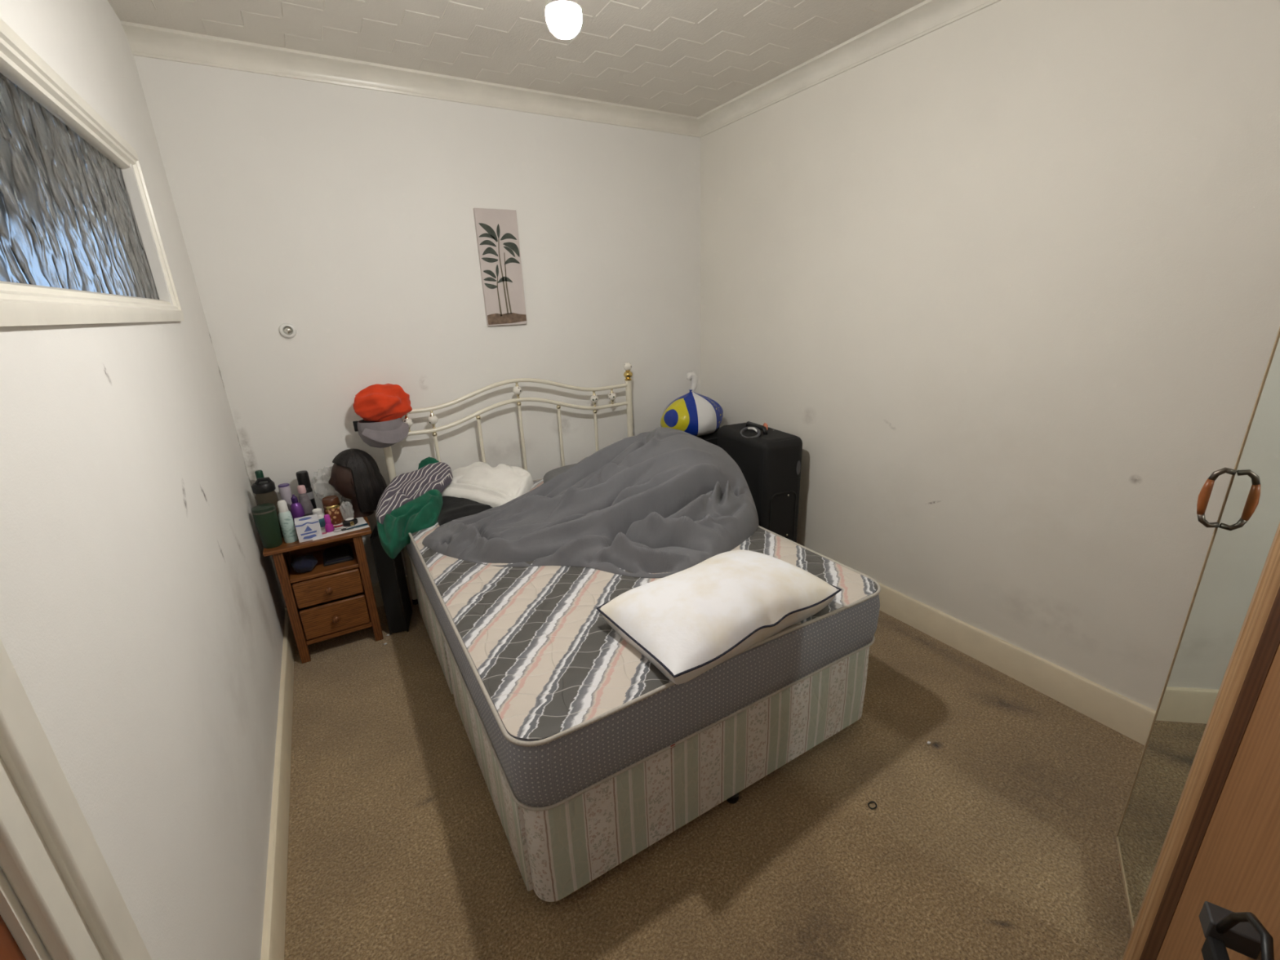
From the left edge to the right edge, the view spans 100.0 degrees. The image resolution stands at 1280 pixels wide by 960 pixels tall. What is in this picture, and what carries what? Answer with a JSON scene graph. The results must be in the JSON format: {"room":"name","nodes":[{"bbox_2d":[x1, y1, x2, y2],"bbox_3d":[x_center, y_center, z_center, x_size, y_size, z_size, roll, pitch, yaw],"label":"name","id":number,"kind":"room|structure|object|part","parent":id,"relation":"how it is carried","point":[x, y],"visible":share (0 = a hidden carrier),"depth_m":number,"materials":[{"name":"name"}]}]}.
{"room":"bedroom","nodes":[
{"label":"bedroom","id":0,"kind":"room"},
{"bbox_2d":[0,0,284,959],"bbox_3d":[-0.997,0.024,0.879,0.120,2.635,3.750,-12,21,-29],"label":"wall","id":1,"kind":"structure","parent":0,"point":[142,607],"depth_m":1.10,"materials":[{"name":"paint"}]},
{"bbox_2d":[0,638,151,959],"bbox_3d":[-0.502,0.515,0.212,0.148,2.080,1.001,-12,21,-29],"label":"door frame","id":2,"kind":"structure","parent":1,"relation":"in","point":[51,859],"depth_m":0.60,"materials":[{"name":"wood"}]},
{"bbox_3d":[-0.444,0.511,0.219,0.016,2.080,0.957,-12,21,-29],"label":"architrave","id":3,"kind":"part","parent":2,"relation":"part of","materials":[{"name":"beige paint"}]},
{"bbox_2d":[0,17,184,326],"bbox_3d":[-1.225,-0.608,1.147,0.050,0.525,1.560,-12,21,-29],"label":"window","id":4,"kind":"structure","parent":1,"relation":"in","point":[73,251],"depth_m":1.15,"materials":[{"name":"beige paint"}]},
{"bbox_3d":[-1.231,-0.826,1.077,0.046,0.068,1.560,-12,21,-29],"label":"frame","id":5,"kind":"part","parent":4,"relation":"part of","materials":[{"name":"beige paint"}]},
{"bbox_3d":[-1.240,-0.602,1.131,0.006,0.495,1.525,-12,21,-29],"label":"pane","id":6,"kind":"part","parent":4,"relation":"part of","materials":[{"name":"clear glass"}]},
{"bbox_3d":[-1.215,-0.391,1.219,0.046,0.068,1.560,-12,21,-29],"label":"frame","id":7,"kind":"part","parent":4,"relation":"part of","materials":[{"name":"beige paint"}]},
{"bbox_3d":[-1.605,-0.797,1.771,0.025,0.525,0.059,0,18,5],"label":"frame","id":8,"kind":"part","parent":4,"relation":"part of","materials":[{"name":"beige paint"}]},
{"bbox_2d":[260,609,294,959],"bbox_3d":[-1.260,1.024,1.892,0.020,0.125,2.277,-12,21,-29],"label":"baseboard","id":9,"kind":"structure","parent":1,"relation":"attached to","point":[273,947],"depth_m":1.68,"materials":[{"name":"paint"}]},
{"bbox_2d":[133,55,700,606],"bbox_3d":[-0.772,-0.725,3.145,2.949,2.635,0.120,-12,21,-29],"label":"wall","id":10,"kind":"structure","parent":0,"point":[343,215],"depth_m":2.74,"materials":[{"name":"paint"}]},
{"bbox_2d":[279,323,296,337],"bbox_3d":[-1.653,-0.701,2.520,0.069,0.069,0.018,-12,21,-29],"label":"wall fitting","id":11,"kind":"object","parent":10,"relation":"attached to","point":[286,330],"visible":1,"depth_m":2.52,"materials":[{"name":"white plastic"}]},
{"bbox_2d":[284,575,411,610],"bbox_3d":[-0.693,0.478,3.475,2.709,0.140,0.018,-12,21,-29],"label":"baseboard","id":12,"kind":"structure","parent":10,"relation":"attached to","point":[376,588],"depth_m":3.03,"materials":[{"name":"paint"}]},
{"bbox_2d":[120,20,700,137],"bbox_3d":[-0.765,-1.913,2.664,2.709,0.078,0.086,-12,21,-29],"label":"trim","id":13,"kind":"structure","parent":10,"relation":"attached to","point":[144,41],"depth_m":2.44,"materials":[{"name":"beige paint"}]},
{"bbox_2d":[473,208,527,325],"bbox_3d":[-0.758,-1.154,2.937,0.226,0.590,0.021,-12,21,-29],"label":"print","id":14,"kind":"object","parent":10,"relation":"attached to","point":[496,229],"visible":1,"depth_m":2.92,"materials":[{"name":"white paper"}]},
{"bbox_3d":[-0.776,-1.008,2.957,0.013,0.206,0.001,-12,21,-29],"label":"printed stem","id":15,"kind":"part","parent":14,"relation":"part of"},
{"bbox_3d":[-0.751,-1.113,2.941,0.021,0.389,0.001,-12,21,-29],"label":"printed stem","id":16,"kind":"part","parent":14,"relation":"part of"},
{"bbox_3d":[-0.732,-1.083,2.962,0.017,0.319,0.001,-12,21,-29],"label":"printed stem","id":17,"kind":"part","parent":14,"relation":"part of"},
{"bbox_2d":[107,0,925,116],"bbox_3d":[0.170,-1.540,1.130,2.949,0.102,3.990,-12,21,-29],"label":"ceiling","id":18,"kind":"structure","parent":0,"point":[685,57],"depth_m":2.19,"materials":[{"name":"paint"}]},
{"bbox_2d":[545,0,582,39],"bbox_3d":[-0.182,-1.247,1.177,0.094,0.461,0.094,-12,21,-29],"label":"pendant lamp","id":19,"kind":"object","parent":18,"relation":"hanging from","point":[563,17],"visible":1,"depth_m":1.21,"materials":[{"name":"white glass"}]},
{"bbox_2d":[284,598,1144,959],"bbox_3d":[0.266,1.057,1.978,2.949,0.100,3.990,-12,21,-29],"label":"floor","id":20,"kind":"structure","parent":0,"point":[993,837],"depth_m":1.65,"materials":[{"name":"brown carpet"}]},
{"bbox_2d":[262,511,383,663],"bbox_3d":[-1.545,0.524,2.690,0.436,0.600,0.370,-12,21,-29],"label":"bedside table","id":21,"kind":"object","parent":20,"relation":"on","point":[322,602],"visible":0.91,"depth_m":2.57,"materials":[{"name":"brown wood"}]},
{"bbox_2d":[254,470,264,479],"bbox_3d":[-1.796,0.097,2.581,0.040,0.297,0.040,-12,21,-29],"label":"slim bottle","id":22,"kind":"object","parent":21,"relation":"on","point":[259,473],"visible":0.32,"depth_m":2.53,"materials":[{"name":"green plastic"}]},
{"bbox_2d":[251,503,282,548],"bbox_3d":[-1.665,0.205,2.403,0.090,0.193,0.090,-12,21,-29],"label":"tumbler","id":23,"kind":"object","parent":21,"relation":"on","point":[265,517],"visible":1,"depth_m":2.37,"materials":[{"name":"green plastic"}]},
{"bbox_3d":[-1.668,0.122,2.376,0.089,0.020,0.089,-12,21,-29],"label":"lid","id":24,"kind":"part","parent":23,"relation":"part of","materials":[{"name":"green plastic"}]},
{"bbox_2d":[251,477,283,537],"bbox_3d":[-1.721,0.127,2.491,0.088,0.291,0.088,-12,21,-29],"label":"water bottle","id":25,"kind":"object","parent":21,"relation":"on","point":[264,488],"visible":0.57,"depth_m":2.44,"materials":[{"name":"plastic"}]},
{"bbox_3d":[-1.724,0.030,2.459,0.088,0.042,0.088,-12,21,-29],"label":"lid","id":26,"kind":"part","parent":25,"relation":"part of","materials":[{"name":"black plastic"}]},
{"bbox_2d":[278,483,292,511],"bbox_3d":[-1.723,0.121,2.633,0.048,0.212,0.048,-12,21,-29],"label":"tube","id":27,"kind":"object","parent":21,"relation":"on","point":[285,491],"visible":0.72,"depth_m":2.60,"materials":[{"name":"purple plastic"}]},
{"bbox_3d":[-1.727,0.025,2.602,0.048,0.009,0.048,-12,21,-29],"label":"lid","id":28,"kind":"part","parent":27,"relation":"part of","materials":[{"name":"purple plastic"}]},
{"bbox_2d":[276,499,297,542],"bbox_3d":[-1.609,0.186,2.443,0.052,0.199,0.052,-12,21,-29],"label":"spray bottle","id":29,"kind":"object","parent":21,"relation":"on","point":[285,517],"visible":1,"depth_m":2.43,"materials":[{"name":"white plastic"}]},
{"bbox_3d":[-1.622,0.599,2.505,0.038,0.578,0.038,-12,21,-29],"label":"leg","id":30,"kind":"part","parent":21,"relation":"part of","materials":[{"name":"brown wood"}]},
{"bbox_3d":[-1.699,0.524,2.605,0.014,0.493,0.242,-12,21,-29],"label":"panel","id":31,"kind":"part","parent":21,"relation":"part of","materials":[{"name":"brown wood"}]},
{"bbox_3d":[-1.766,0.529,2.736,0.038,0.578,0.038,-12,21,-29],"label":"leg","id":32,"kind":"part","parent":21,"relation":"part of","materials":[{"name":"brown wood"}]},
{"bbox_2d":[290,493,304,530],"bbox_3d":[-1.647,0.154,2.581,0.054,0.178,0.054,-12,21,-29],"label":"bottle","id":33,"kind":"object","parent":21,"relation":"on","point":[296,508],"visible":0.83,"depth_m":2.56,"materials":[{"name":"purple plastic"}]},
{"bbox_2d":[291,555,317,573],"bbox_3d":[-1.588,0.393,2.541,0.107,0.071,0.135,-12,21,-29],"label":"pouch","id":34,"kind":"object","parent":21,"relation":"on","point":[304,563],"visible":1,"depth_m":2.50,"materials":[{"name":"fabric"}]},
{"bbox_2d":[297,484,314,514],"bbox_3d":[-1.635,0.125,2.625,0.068,0.205,0.068,-12,21,-29],"label":"bottle","id":35,"kind":"object","parent":21,"relation":"on","point":[304,499],"visible":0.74,"depth_m":2.60,"materials":[{"name":"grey plastic"}]},
{"bbox_2d":[295,470,316,508],"bbox_3d":[-1.651,0.082,2.666,0.055,0.261,0.055,-12,21,-29],"label":"can","id":36,"kind":"object","parent":21,"relation":"on","point":[303,478],"visible":0.55,"depth_m":2.63,"materials":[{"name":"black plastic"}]},
{"bbox_2d":[293,514,322,542],"bbox_3d":[-1.538,0.223,2.491,0.094,0.094,0.084,-13,21,-31],"label":"cardboard box","id":37,"kind":"object","parent":21,"relation":"on","point":[308,528],"visible":1,"depth_m":2.46,"materials":[{"name":"white cardboard"}]},
{"bbox_2d":[289,542,359,583],"bbox_3d":[-1.558,0.403,2.651,0.285,0.018,0.301,-12,21,-29],"label":"shelf","id":38,"kind":"object","parent":21,"relation":"attached to","point":[319,570],"depth_m":2.58,"materials":[{"name":"brown wood"}]},
{"bbox_3d":[-1.480,0.515,2.554,0.277,0.128,0.018,-12,21,-29],"label":"drawer","id":39,"kind":"part","parent":21,"relation":"part of","materials":[{"name":"brown wood"}]},
{"bbox_3d":[-1.633,0.456,2.808,0.285,0.493,0.008,-12,21,-29],"label":"panel","id":40,"kind":"part","parent":21,"relation":"part of","materials":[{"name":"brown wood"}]},
{"bbox_3d":[-1.467,0.520,2.533,0.033,0.033,0.033,-12,21,-29],"label":"knob","id":41,"kind":"part","parent":21,"relation":"part of","materials":[{"name":"brown wood"}]},
{"bbox_2d":[321,495,343,524],"bbox_3d":[-1.516,0.150,2.649,0.076,0.133,0.076,-12,21,-29],"label":"jar","id":42,"kind":"object","parent":21,"relation":"on","point":[331,505],"visible":0.9,"depth_m":2.62,"materials":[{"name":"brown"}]},
{"bbox_3d":[-1.518,0.103,2.634,0.072,0.033,0.072,-12,21,-29],"label":"lid","id":43,"kind":"part","parent":42,"relation":"part of","materials":[{"name":"brown plastic"}]},
{"bbox_3d":[-1.474,0.663,2.603,0.277,0.156,0.018,-12,21,-29],"label":"drawer","id":44,"kind":"part","parent":21,"relation":"part of","materials":[{"name":"brown wood"}]},
{"bbox_3d":[-1.461,0.668,2.581,0.033,0.033,0.033,-12,21,-29],"label":"knob","id":45,"kind":"part","parent":21,"relation":"part of","materials":[{"name":"brown wood"}]},
{"bbox_2d":[322,543,354,566],"bbox_3d":[-1.505,0.371,2.675,0.130,0.026,0.170,-12,21,-29],"label":"magazine stack","id":46,"kind":"object","parent":21,"relation":"on","point":[344,553],"visible":1,"depth_m":2.64,"materials":[{"name":"black paper"}]},
{"bbox_2d":[325,543,350,562],"bbox_3d":[-1.504,0.361,2.672,0.103,0.006,0.170,-12,21,-29],"label":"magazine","id":47,"kind":"object","parent":46,"relation":"on","point":[340,553],"depth_m":2.65,"materials":[{"name":"black paper"}]},
{"bbox_2d":[324,544,351,563],"bbox_3d":[-1.504,0.367,2.674,0.112,0.006,0.170,-12,21,-29],"label":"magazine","id":48,"kind":"object","parent":46,"relation":"on","point":[340,553],"depth_m":2.65,"materials":[{"name":"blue paper"}]},
{"bbox_3d":[-1.476,0.751,2.640,0.285,0.025,0.022,-12,21,-29],"label":"rail","id":49,"kind":"part","parent":21,"relation":"part of","materials":[{"name":"brown wood"}]},
{"bbox_2d":[312,516,369,540],"bbox_3d":[-1.459,0.233,2.600,0.241,0.001,0.177,-15,22,-34],"label":"paper sheet","id":50,"kind":"object","parent":21,"relation":"on","point":[360,520],"visible":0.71,"depth_m":2.58,"materials":[{"name":"white paper"}]},
{"bbox_2d":[311,507,325,529],"bbox_3d":[-1.549,0.188,2.592,0.053,0.099,0.053,-12,21,-29],"label":"pill bottle","id":51,"kind":"object","parent":50,"relation":"on","point":[318,511],"visible":0.59,"depth_m":2.58,"materials":[{"name":"white plastic"}]},
{"bbox_3d":[-1.551,0.152,2.580,0.042,0.024,0.042,-12,21,-29],"label":"lid","id":52,"kind":"part","parent":51,"relation":"part of","materials":[{"name":"white plastic"}]},
{"bbox_2d":[324,514,334,532],"bbox_3d":[-1.484,0.205,2.556,0.038,0.085,0.038,-12,21,-29],"label":"bottle","id":53,"kind":"object","parent":50,"relation":"on","point":[329,527],"visible":1,"depth_m":2.55,"materials":[{"name":"plastic"}]},
{"bbox_2d":[342,517,357,526],"bbox_3d":[-1.420,0.204,2.630,0.049,0.033,0.068,14,24,40],"label":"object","id":54,"kind":"object","parent":50,"relation":"on","point":[349,522],"visible":1,"depth_m":2.62,"materials":[{"name":"black plastic"}]},
{"bbox_2d":[341,523,368,530],"bbox_3d":[-1.377,0.227,2.591,0.115,0.010,0.010,-15,22,-35],"label":"toothbrush","id":55,"kind":"object","parent":50,"relation":"on","point":[365,524],"visible":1,"depth_m":2.59,"materials":[{"name":"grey plastic"}]},
{"bbox_2d":[328,448,386,517],"bbox_3d":[-1.421,0.008,2.729,0.216,0.347,0.207,1,18,9],"label":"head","id":56,"kind":"object","parent":21,"relation":"on","point":[355,474],"visible":0.99,"depth_m":2.66},
{"bbox_3d":[-1.345,0.538,2.659,0.038,0.578,0.038,-12,21,-29],"label":"leg","id":57,"kind":"part","parent":21,"relation":"part of","materials":[{"name":"brown wood"}]},
{"bbox_3d":[-1.552,0.711,2.762,0.285,0.010,0.277,-12,21,-29],"label":"panel","id":58,"kind":"part","parent":21,"relation":"part of","materials":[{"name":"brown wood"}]},
{"bbox_2d":[369,523,412,635],"bbox_3d":[-1.289,0.507,2.796,0.089,0.548,0.204,-7,19,-15],"label":"case","id":59,"kind":"object","parent":20,"relation":"on","point":[391,575],"visible":0.67,"depth_m":2.73,"materials":[{"name":"fabric"}]},
{"bbox_2d":[352,362,633,604],"bbox_3d":[-0.702,0.004,3.163,1.610,1.234,0.196,-12,21,-29],"label":"headboard","id":60,"kind":"object","parent":20,"relation":"on","point":[432,419],"depth_m":2.99,"materials":[{"name":"beige metal"}]},
{"bbox_3d":[-1.299,-0.238,2.718,0.250,0.148,0.196,-12,21,-29],"label":"baseball cap","id":61,"kind":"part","parent":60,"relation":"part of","materials":[{"name":"grey fabric"}]},
{"bbox_2d":[353,383,412,422],"bbox_3d":[-1.294,-0.382,2.700,0.264,0.205,0.196,-12,21,-29],"label":"beanie","id":62,"kind":"object","parent":60,"relation":"on","point":[377,402],"visible":0.88,"depth_m":2.64,"materials":[{"name":"red fabric"}]},
{"bbox_3d":[-1.299,0.155,2.889,0.038,1.090,0.038,-12,21,-29],"label":"post","id":63,"kind":"part","parent":60,"relation":"part of","materials":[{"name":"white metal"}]},
{"bbox_3d":[-0.698,-0.515,3.060,1.448,0.127,0.023,-12,21,-29],"label":"rail","id":64,"kind":"part","parent":60,"relation":"part of","materials":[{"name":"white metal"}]},
{"bbox_3d":[-0.694,-0.408,3.095,1.448,0.131,0.023,-12,21,-29],"label":"rail","id":65,"kind":"part","parent":60,"relation":"part of","materials":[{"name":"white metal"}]},
{"bbox_3d":[-0.055,-0.117,3.581,0.038,1.090,0.038,-12,21,-29],"label":"post","id":66,"kind":"part","parent":60,"relation":"part of","materials":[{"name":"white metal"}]},
{"bbox_2d":[409,560,869,902],"bbox_3d":[-0.196,0.645,2.495,1.347,0.396,1.936,-12,21,-29],"label":"bed","id":67,"kind":"object","parent":20,"relation":"on","point":[560,850],"visible":0.33,"depth_m":1.61,"materials":[{"name":"fabric"}]},
{"bbox_3d":[-0.983,0.642,2.522,0.024,0.340,0.770,-12,21,-29],"label":"drawer","id":68,"kind":"part","parent":67,"relation":"part of","materials":[{"name":"fabric"}]},
{"bbox_3d":[-0.529,0.863,1.794,0.024,0.340,0.882,-12,21,-29],"label":"drawer","id":69,"kind":"part","parent":67,"relation":"part of","materials":[{"name":"fabric"}]},
{"bbox_2d":[404,478,880,811],"bbox_3d":[-0.200,0.357,2.403,1.375,0.226,1.968,-12,21,-29],"label":"mattress","id":70,"kind":"object","parent":67,"relation":"on","point":[564,706],"visible":0.58,"depth_m":1.60,"materials":[{"name":"grey fabric"}]},
{"bbox_2d":[376,488,443,559],"bbox_3d":[-1.089,0.198,2.595,0.351,0.232,0.237,-17,23,-39],"label":"velour top","id":71,"kind":"object","parent":70,"relation":"on","point":[423,512],"visible":0.91,"depth_m":2.53,"materials":[{"name":"green fabric"}]},
{"bbox_2d":[375,462,453,524],"bbox_3d":[-1.155,0.051,2.718,0.217,0.202,0.480,11,22,36],"label":"striped shirt","id":72,"kind":"object","parent":71,"relation":"on","point":[405,487],"visible":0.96,"depth_m":2.68,"materials":[{"name":"grey fabric"}]},
{"bbox_2d":[417,457,439,469],"bbox_3d":[-1.116,-0.056,2.853,0.122,0.128,0.089,-12,21,-29],"label":"vest","id":73,"kind":"object","parent":72,"relation":"on","point":[428,460],"visible":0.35,"depth_m":2.83,"materials":[{"name":"green fabric"}]},
{"bbox_2d":[437,496,493,525],"bbox_3d":[-0.878,0.125,2.738,0.338,0.072,0.359,-12,21,-29],"label":"trousers","id":74,"kind":"object","parent":70,"relation":"on","point":[453,508],"visible":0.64,"depth_m":2.65,"materials":[{"name":"black fabric"}]},
{"bbox_2d":[441,462,533,507],"bbox_3d":[-0.801,0.024,2.862,0.582,0.164,0.363,7,20,26],"label":"pillow","id":75,"kind":"object","parent":70,"relation":"on","point":[481,482],"visible":0.88,"depth_m":2.80,"materials":[{"name":"white fabric"}]},
{"bbox_2d":[542,463,576,483],"bbox_3d":[-0.295,-0.033,3.096,0.619,0.086,0.393,-12,21,-29],"label":"pillow","id":76,"kind":"object","parent":70,"relation":"on","point":[550,474],"visible":0.06,"depth_m":3.06,"materials":[{"name":"grey fabric"}]},
{"bbox_2d":[422,426,759,577],"bbox_3d":[-0.137,0.122,2.500,1.205,0.594,1.368,14,24,40],"label":"duvet","id":77,"kind":"object","parent":70,"relation":"on","point":[661,500],"visible":0.99,"depth_m":2.31,"materials":[{"name":"grey fabric"}]},
{"bbox_2d":[595,550,841,684],"bbox_3d":[0.257,0.370,1.720,0.696,0.147,0.404,-14,22,-32],"label":"pillow","id":78,"kind":"object","parent":70,"relation":"on","point":[688,622],"visible":1,"depth_m":1.61,"materials":[{"name":"white fabric"}]},
{"bbox_2d":[695,427,719,445],"bbox_3d":[0.330,0.055,3.629,0.530,0.775,0.320,-12,21,-29],"label":"suitcase","id":79,"kind":"object","parent":20,"relation":"on","point":[712,438],"visible":0.02,"depth_m":3.42,"materials":[{"name":"black fabric"}]},
{"bbox_2d":[660,371,723,435],"bbox_3d":[0.337,-0.491,3.416,0.422,0.389,0.355,-12,21,-29],"label":"beach ball","id":80,"kind":"object","parent":79,"relation":"on","point":[695,414],"visible":0.95,"depth_m":3.31,"materials":[{"name":"plastic"}]},
{"bbox_3d":[0.331,-0.614,3.378,0.079,0.133,0.052,-12,21,-29],"label":"tied handle","id":81,"kind":"part","parent":80,"relation":"part of","materials":[{"name":"white plastic"}]},
{"bbox_2d":[717,421,802,542],"bbox_3d":[0.700,0.105,3.219,0.276,0.909,0.517,-10,19,-22],"label":"suitcase","id":82,"kind":"object","parent":20,"relation":"on","point":[769,460],"visible":0.62,"depth_m":2.97,"materials":[{"name":"black fabric"}]},
{"bbox_3d":[0.621,-0.264,3.022,0.078,0.062,0.168,-10,19,-22],"label":"handle","id":83,"kind":"part","parent":82,"relation":"part of","materials":[{"name":"silver metal"}]},
{"bbox_3d":[0.665,-0.296,3.075,0.027,0.054,0.207,-10,19,-22],"label":"carry handle","id":84,"kind":"part","parent":82,"relation":"part of","materials":[{"name":"black plastic"}]},
{"bbox_2d":[867,800,876,808],"bbox_3d":[0.756,1.058,1.747,0.032,0.006,0.026,-12,21,-29],"label":"tie","id":85,"kind":"object","parent":20,"relation":"on","point":[872,801],"visible":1,"depth_m":1.75,"materials":[{"name":"black plastic"}]},
{"bbox_2d":[1115,327,1279,959],"bbox_3d":[1.230,0.379,0.786,0.498,1.860,0.952,10,22,32],"label":"wardrobe","id":86,"kind":"object","parent":20,"relation":"on","point":[1200,821],"visible":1,"depth_m":1.07,"materials":[{"name":"brown wood"}]},
{"bbox_3d":[1.267,1.060,1.400,0.006,0.013,0.315,10,22,32],"label":"edge trim","id":87,"kind":"part","parent":86,"relation":"part of","materials":[{"name":"beige wood"}]},
{"bbox_3d":[1.125,0.328,0.986,0.046,1.840,0.064,10,22,32],"label":"moulding","id":88,"kind":"part","parent":86,"relation":"part of","materials":[{"name":"brown wood"}]},
{"bbox_3d":[1.297,0.093,1.227,0.040,0.034,0.012,10,22,32],"label":"handle","id":89,"kind":"part","parent":86,"relation":"part of","materials":[{"name":"metal"}]},
{"bbox_3d":[0.956,0.389,0.718,0.018,1.773,0.526,10,22,32],"label":"plain door","id":90,"kind":"part","parent":86,"relation":"part of","materials":[{"name":"brown wood"}]},
{"bbox_3d":[1.293,-0.012,1.193,0.040,0.034,0.012,10,22,32],"label":"handle","id":91,"kind":"part","parent":86,"relation":"part of","materials":[{"name":"metal"}]},
{"bbox_2d":[1198,901,1274,959],"bbox_3d":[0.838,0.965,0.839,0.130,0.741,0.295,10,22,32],"label":"handle","id":92,"kind":"object","parent":86,"relation":"attached to","point":[1243,933],"visible":1,"depth_m":0.83,"materials":[{"name":"black metal"}]},
{"bbox_2d":[700,0,1279,711],"bbox_3d":[1.432,-0.507,2.229,0.120,2.635,3.750,-12,21,-29],"label":"wall","id":93,"kind":"structure","parent":0,"point":[1005,277],"depth_m":2.04,"materials":[{"name":"paint"}]},
{"bbox_2d":[697,0,1001,137],"bbox_3d":[1.298,-1.703,1.783,0.086,0.078,3.750,-12,21,-29],"label":"trim","id":94,"kind":"structure","parent":93,"relation":"attached to","point":[927,16],"depth_m":2.39,"materials":[{"name":"beige paint"}]},
{"bbox_2d":[876,582,1155,745],"bbox_3d":[1.422,0.692,2.575,0.018,0.142,3.732,-12,21,-29],"label":"baseboard","id":95,"kind":"structure","parent":93,"relation":"attached to","point":[1132,719],"depth_m":2.24,"materials":[{"name":"paint"}]}
]}

